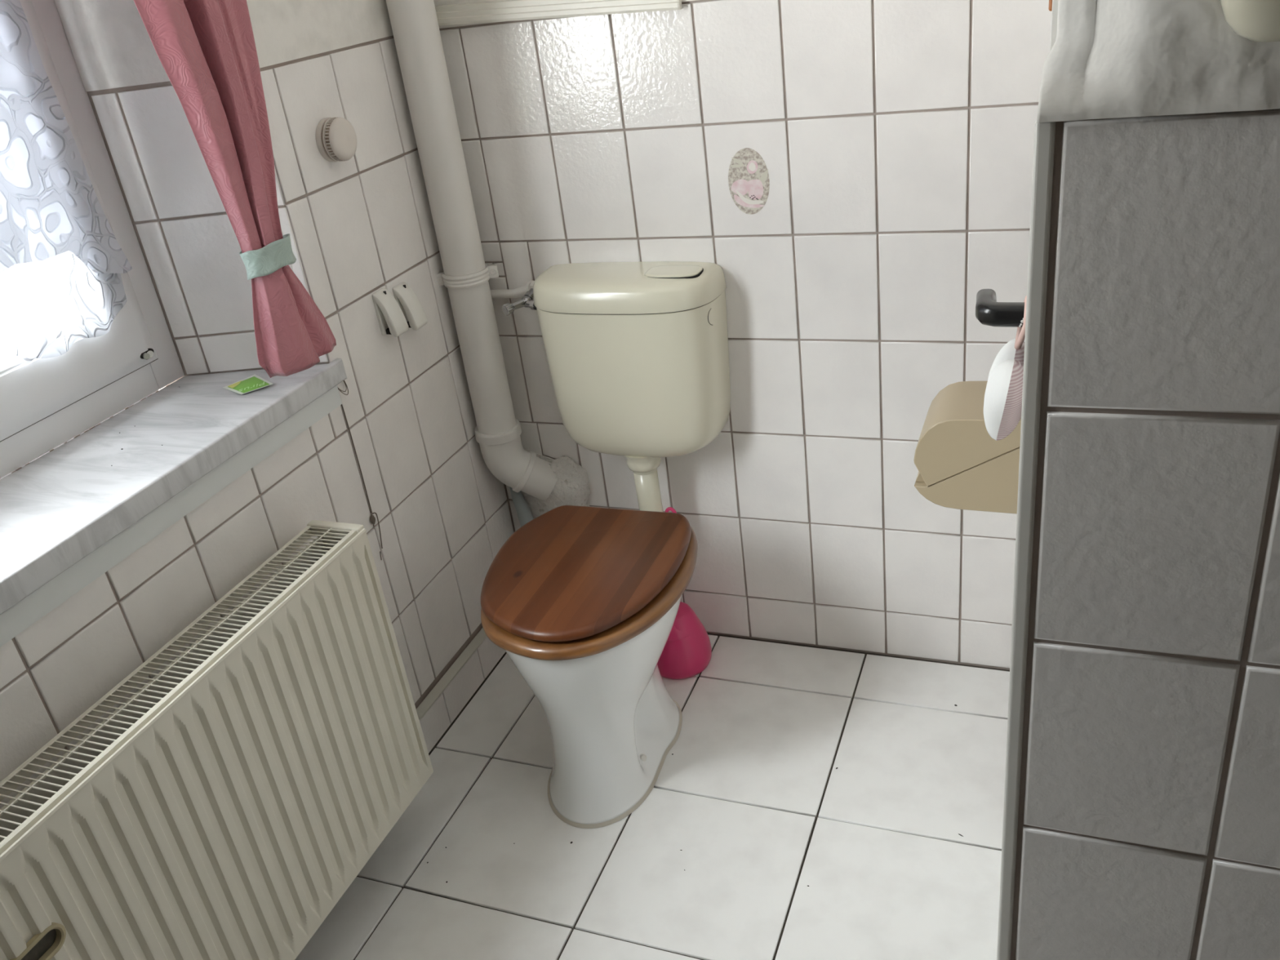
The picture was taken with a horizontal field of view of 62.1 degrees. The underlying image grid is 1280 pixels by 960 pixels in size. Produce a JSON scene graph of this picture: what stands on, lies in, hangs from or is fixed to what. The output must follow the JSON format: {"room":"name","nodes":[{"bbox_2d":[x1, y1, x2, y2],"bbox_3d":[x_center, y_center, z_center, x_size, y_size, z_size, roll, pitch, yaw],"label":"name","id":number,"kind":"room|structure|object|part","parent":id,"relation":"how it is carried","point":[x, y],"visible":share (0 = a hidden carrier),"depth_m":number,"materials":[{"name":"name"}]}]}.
{"room":"bathroom","nodes":[
{"label":"bathroom","id":0,"kind":"room"},
{"bbox_2d":[0,0,514,808],"bbox_3d":[-1.073,-0.044,0.934,0.334,2.350,2.904,4,30,22],"label":"wall","id":1,"kind":"structure","parent":0,"point":[362,225],"depth_m":1.77,"materials":[{"name":"tile"}]},
{"bbox_2d":[0,0,184,479],"bbox_3d":[-1.269,-0.356,1.040,0.344,1.310,1.530,4,30,22],"label":"window","id":2,"kind":"structure","parent":1,"relation":"in","point":[46,403],"depth_m":1.65,"materials":[{"name":"white plastic"}]},
{"bbox_2d":[0,0,132,363],"bbox_3d":[-0.956,-0.603,1.289,0.020,1.030,0.506,4,30,22],"label":"lace curtain","id":3,"kind":"object","parent":2,"relation":"hanging from","point":[62,261],"visible":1,"depth_m":1.54,"materials":[{"name":"white fabric"}]},
{"bbox_2d":[0,358,346,614],"bbox_3d":[-0.890,0.138,1.312,0.267,0.038,1.443,4,30,22],"label":"window sill","id":4,"kind":"structure","parent":1,"relation":"attached to","point":[60,507],"depth_m":1.55,"materials":[{"name":"grey stone"}]},
{"bbox_2d":[11,384,168,473],"bbox_3d":[-1.026,0.128,1.326,0.002,0.001,1.237,4,30,22],"label":"dirt line","id":5,"kind":"object","parent":4,"relation":"on","point":[168,384],"visible":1,"depth_m":1.68,"materials":[{"name":"brown"}]},
{"bbox_2d":[222,374,272,394],"bbox_3d":[-0.653,-0.158,1.767,0.061,0.005,0.087,-26,32,-31],"label":"sachet","id":6,"kind":"object","parent":4,"relation":"on","point":[254,382],"visible":1,"depth_m":1.76,"materials":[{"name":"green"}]},
{"bbox_2d":[227,380,241,387],"bbox_3d":[-0.671,-0.160,1.776,0.019,0.001,0.029,18,37,40],"label":"print","id":7,"kind":"object","parent":6,"relation":"on","point":[237,384],"depth_m":1.77,"materials":[{"name":"yellow paper"}]},
{"bbox_2d":[228,376,269,392],"bbox_3d":[-0.650,-0.157,1.765,0.049,0.003,0.072,-26,32,-31],"label":"print","id":8,"kind":"object","parent":6,"relation":"on","point":[250,384],"depth_m":1.76,"materials":[{"name":"green paper"}]},
{"bbox_2d":[0,520,433,959],"bbox_3d":[-0.721,0.627,1.292,0.146,0.525,1.399,4,30,22],"label":"radiator","id":9,"kind":"object","parent":1,"relation":"attached to","point":[227,806],"visible":1,"depth_m":1.48,"materials":[{"name":"beige metal"}]},
{"bbox_3d":[-0.743,0.640,1.303,0.010,0.498,1.389,4,30,22],"label":"panel","id":10,"kind":"part","parent":9,"relation":"part of","materials":[{"name":"beige metal"}]},
{"bbox_2d":[0,525,356,855],"bbox_3d":[-0.740,0.410,1.169,0.096,0.020,1.391,4,30,22],"label":"grille","id":11,"kind":"object","parent":9,"relation":"attached to","point":[32,836],"depth_m":1.39,"materials":[{"name":"beige metal"}]},
{"bbox_2d":[133,0,336,377],"bbox_3d":[-0.895,-0.388,0.908,0.066,1.214,1.810,4,30,22],"label":"curtain","id":12,"kind":"object","parent":1,"relation":"hanging from","point":[206,49],"visible":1,"depth_m":1.59,"materials":[{"name":"pink fabric"}]},
{"bbox_2d":[133,0,283,253],"bbox_3d":[-0.656,-0.773,1.414,0.066,1.010,0.380,4,30,22],"label":"drape","id":13,"kind":"object","parent":12,"relation":"attached to","point":[206,49],"depth_m":1.56,"materials":[{"name":"pink fabric"}]},
{"bbox_2d":[251,265,336,377],"bbox_3d":[-0.561,-0.273,1.715,0.036,0.190,0.154,14,34,36],"label":"drape","id":14,"kind":"object","parent":12,"relation":"hanging from","point":[291,334],"depth_m":1.70,"materials":[{"name":"pink fabric"}]},
{"bbox_2d":[315,116,356,161],"bbox_3d":[-0.505,-0.570,1.780,0.036,0.071,0.071,4,30,22],"label":"smoke detector","id":15,"kind":"object","parent":1,"relation":"attached to","point":[335,137],"visible":1,"depth_m":1.76,"materials":[{"name":"beige plastic"}]},
{"bbox_2d":[337,380,382,559],"bbox_3d":[-0.499,-0.013,1.926,0.009,0.354,0.034,4,30,22],"label":"cable","id":16,"kind":"object","parent":1,"relation":"attached to","point":[372,518],"visible":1,"depth_m":1.93,"materials":[{"name":"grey plastic"}]},
{"bbox_2d":[372,288,408,337],"bbox_3d":[-0.456,-0.306,1.948,0.036,0.082,0.040,4,30,22],"label":"wall hook","id":17,"kind":"object","parent":1,"relation":"attached to","point":[392,320],"visible":1,"depth_m":1.94,"materials":[{"name":"white plastic"}]},
{"bbox_3d":[-0.470,-0.309,1.953,0.006,0.076,0.038,4,30,22],"label":"plate","id":18,"kind":"part","parent":17,"relation":"part of","materials":[{"name":"white plastic"}]},
{"bbox_2d":[392,281,427,330],"bbox_3d":[-0.432,-0.327,2.004,0.036,0.083,0.039,4,30,22],"label":"wall hook","id":19,"kind":"object","parent":1,"relation":"attached to","point":[414,313],"visible":0.88,"depth_m":2.00,"materials":[{"name":"white plastic"}]},
{"bbox_3d":[-0.446,-0.330,2.009,0.006,0.078,0.037,4,30,22],"label":"plate","id":20,"kind":"part","parent":19,"relation":"part of","materials":[{"name":"white plastic"}]},
{"bbox_2d":[416,627,487,720],"bbox_3d":[-0.781,0.918,1.364,0.018,0.010,2.899,4,30,22],"label":"trim","id":21,"kind":"structure","parent":1,"relation":"attached to","point":[462,660],"depth_m":2.23,"materials":[{"name":"grey paint"}]},
{"bbox_2d":[419,636,505,752],"bbox_3d":[-0.776,0.959,1.385,0.017,0.097,2.899,4,30,22],"label":"baseboard","id":22,"kind":"structure","parent":1,"relation":"attached to","point":[454,698],"depth_m":2.26,"materials":[{"name":"white tile"}]},
{"bbox_2d":[295,633,1009,959],"bbox_3d":[0.219,1.067,1.082,2.300,0.060,3.110,4,30,22],"label":"floor","id":23,"kind":"structure","parent":0,"point":[753,797],"depth_m":1.89,"materials":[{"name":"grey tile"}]},
{"bbox_2d":[480,505,697,828],"bbox_3d":[-0.075,0.341,2.007,0.372,0.442,0.454,4,30,22],"label":"toilet","id":24,"kind":"object","parent":23,"relation":"on","point":[584,602],"visible":1,"depth_m":1.89,"materials":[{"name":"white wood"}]},
{"bbox_3d":[-0.111,0.157,1.908,0.356,0.018,0.418,4,30,22],"label":"lid","id":25,"kind":"part","parent":24,"relation":"part of","materials":[{"name":"brown wood"}]},
{"bbox_3d":[-0.097,0.182,1.918,0.368,0.024,0.442,4,30,22],"label":"seat","id":26,"kind":"part","parent":24,"relation":"part of","materials":[{"name":"brown wood"}]},
{"bbox_3d":[-0.075,0.365,2.015,0.351,0.392,0.407,4,30,22],"label":"bowl","id":27,"kind":"part","parent":24,"relation":"part of","materials":[{"name":"white ceramic"}]},
{"bbox_2d":[657,506,711,679],"bbox_3d":[0.067,0.236,2.248,0.141,0.369,0.141,4,30,22],"label":"toilet brush","id":28,"kind":"object","parent":23,"relation":"on","point":[686,652],"visible":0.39,"depth_m":2.25,"materials":[{"name":"pink plastic"}]},
{"bbox_3d":[0.061,0.167,2.233,0.026,0.231,0.058,17,36,39],"label":"handle","id":29,"kind":"part","parent":28,"relation":"part of","materials":[{"name":"pink plastic"}]},
{"bbox_2d":[426,704,963,886],"bbox_3d":[0.133,0.610,1.917,1.041,0.001,0.370,-9,27,-2],"label":"dirt flecks","id":30,"kind":"object","parent":23,"relation":"on","point":[954,704],"visible":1,"depth_m":1.91,"materials":[{"name":"grey"}]},
{"bbox_2d":[433,0,1051,670],"bbox_3d":[0.166,-0.707,1.894,2.020,2.370,0.164,4,30,22],"label":"wall","id":31,"kind":"structure","parent":0,"point":[855,173],"depth_m":1.95,"materials":[{"name":"tile"}]},
{"bbox_2d":[386,0,557,501],"bbox_3d":[-0.380,-0.837,1.897,0.180,2.009,0.099,-5,27,5],"label":"drain pipe","id":32,"kind":"object","parent":31,"relation":"attached to","point":[465,275],"visible":0.98,"depth_m":2.06,"materials":[{"name":"white plastic"}]},
{"bbox_2d":[509,486,533,526],"bbox_3d":[-0.249,0.172,2.464,0.048,0.364,0.040,4,30,22],"label":"hose","id":33,"kind":"object","parent":32,"relation":"attached to","point":[523,511],"visible":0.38,"depth_m":2.39,"materials":[{"name":"grey plastic"}]},
{"bbox_2d":[490,280,537,315],"bbox_3d":[-0.253,-0.362,2.124,0.140,0.047,0.100,4,30,22],"label":"angle valve","id":34,"kind":"object","parent":31,"relation":"attached to","point":[526,291],"visible":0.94,"depth_m":2.13,"materials":[{"name":"white metal"}]},
{"bbox_3d":[-0.259,-0.337,2.095,0.019,0.024,0.024,-29,34,-35],"label":"knob","id":35,"kind":"part","parent":34,"relation":"part of","materials":[{"name":"silver metal"}]},
{"bbox_2d":[521,449,589,515],"bbox_3d":[-0.198,0.013,2.374,0.172,0.174,0.003,4,30,22],"label":"plaster patch","id":36,"kind":"object","parent":31,"relation":"attached to","point":[537,508],"visible":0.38,"depth_m":2.41,"materials":[{"name":"grey concrete"}]},
{"bbox_2d":[435,0,682,25],"bbox_3d":[-0.153,-0.824,1.855,0.470,0.049,0.014,4,30,22],"label":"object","id":37,"kind":"object","parent":31,"relation":"attached to","point":[510,10],"visible":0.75,"depth_m":1.86,"materials":[{"name":"white plastic"}]},
{"bbox_2d":[538,455,590,511],"bbox_3d":[-0.182,0.022,2.340,0.138,0.143,0.056,4,30,22],"label":"mortar collar","id":38,"kind":"object","parent":31,"relation":"attached to","point":[571,487],"visible":0.56,"depth_m":2.31,"materials":[{"name":"grey concrete"}]},
{"bbox_2d":[533,261,730,511],"bbox_3d":[-0.013,-0.127,2.103,0.375,0.574,0.177,4,30,22],"label":"toilet cistern","id":39,"kind":"object","parent":31,"relation":"attached to","point":[637,353],"visible":0.98,"depth_m":2.00,"materials":[{"name":"beige plastic"}]},
{"bbox_3d":[-0.039,-0.361,1.998,0.375,0.053,0.146,4,30,22],"label":"tank lid","id":40,"kind":"part","parent":39,"relation":"part of","materials":[{"name":"beige plastic"}]},
{"bbox_3d":[-0.016,-0.198,2.084,0.369,0.317,0.144,4,30,22],"label":"tank","id":41,"kind":"part","parent":39,"relation":"part of","materials":[{"name":"beige plastic"}]},
{"bbox_2d":[728,147,769,214],"bbox_3d":[0.193,-0.530,1.889,0.076,0.117,0.001,4,30,22],"label":"print","id":42,"kind":"object","parent":31,"relation":"attached to","point":[745,155],"depth_m":1.88},
{"bbox_2d":[1010,0,1279,959],"bbox_3d":[0.947,-0.339,0.978,1.050,2.370,1.126,4,30,22],"label":"wall","id":43,"kind":"structure","parent":0,"point":[1148,828],"depth_m":0.75,"materials":[{"name":"tile"}]},
{"bbox_2d":[913,381,1021,514],"bbox_3d":[0.520,-0.052,1.614,0.185,0.153,0.142,4,30,22],"label":"dispenser","id":44,"kind":"object","parent":43,"relation":"attached to","point":[959,465],"visible":0.77,"depth_m":1.57,"materials":[{"name":"beige plastic"}]},
{"bbox_2d":[975,0,1057,327],"bbox_3d":[0.391,-0.149,1.102,0.082,2.020,0.550,4,30,22],"label":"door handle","id":45,"kind":"object","parent":43,"relation":"in","point":[988,312],"depth_m":1.03,"materials":[{"name":"plastic"}]},
{"bbox_3d":[0.368,-0.172,1.058,0.069,0.022,0.065,4,30,22],"label":"lever","id":46,"kind":"part","parent":45,"relation":"part of","materials":[{"name":"black plastic"}]},
{"bbox_2d":[983,295,1026,440],"bbox_3d":[0.370,-0.110,1.070,0.045,0.158,0.117,4,30,22],"label":"towel","id":47,"kind":"object","parent":45,"relation":"hanging from","point":[1002,402],"visible":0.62,"depth_m":1.04,"materials":[{"name":"white fabric"}]},
{"bbox_2d":[996,120,1055,959],"bbox_3d":[0.333,0.344,0.963,0.012,1.294,0.011,4,30,22],"label":"trim","id":48,"kind":"structure","parent":43,"relation":"attached to","point":[1044,132],"depth_m":0.79,"materials":[{"name":"white"}]},
{"bbox_2d":[1048,0,1052,11],"bbox_3d":[0.343,-0.485,0.860,0.013,0.194,0.030,4,30,22],"label":"wooden strip","id":49,"kind":"object","parent":43,"relation":"attached to","point":[1050,8],"visible":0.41,"depth_m":0.89,"materials":[{"name":"brown wood"}]},
{"bbox_2d":[1219,0,1279,42],"bbox_3d":[0.339,-0.336,0.535,0.072,0.220,0.031,4,30,22],"label":"wall fitting","id":50,"kind":"object","parent":43,"relation":"attached to","point":[1255,20],"visible":1,"depth_m":0.58,"materials":[{"name":"beige plastic"}]}
]}

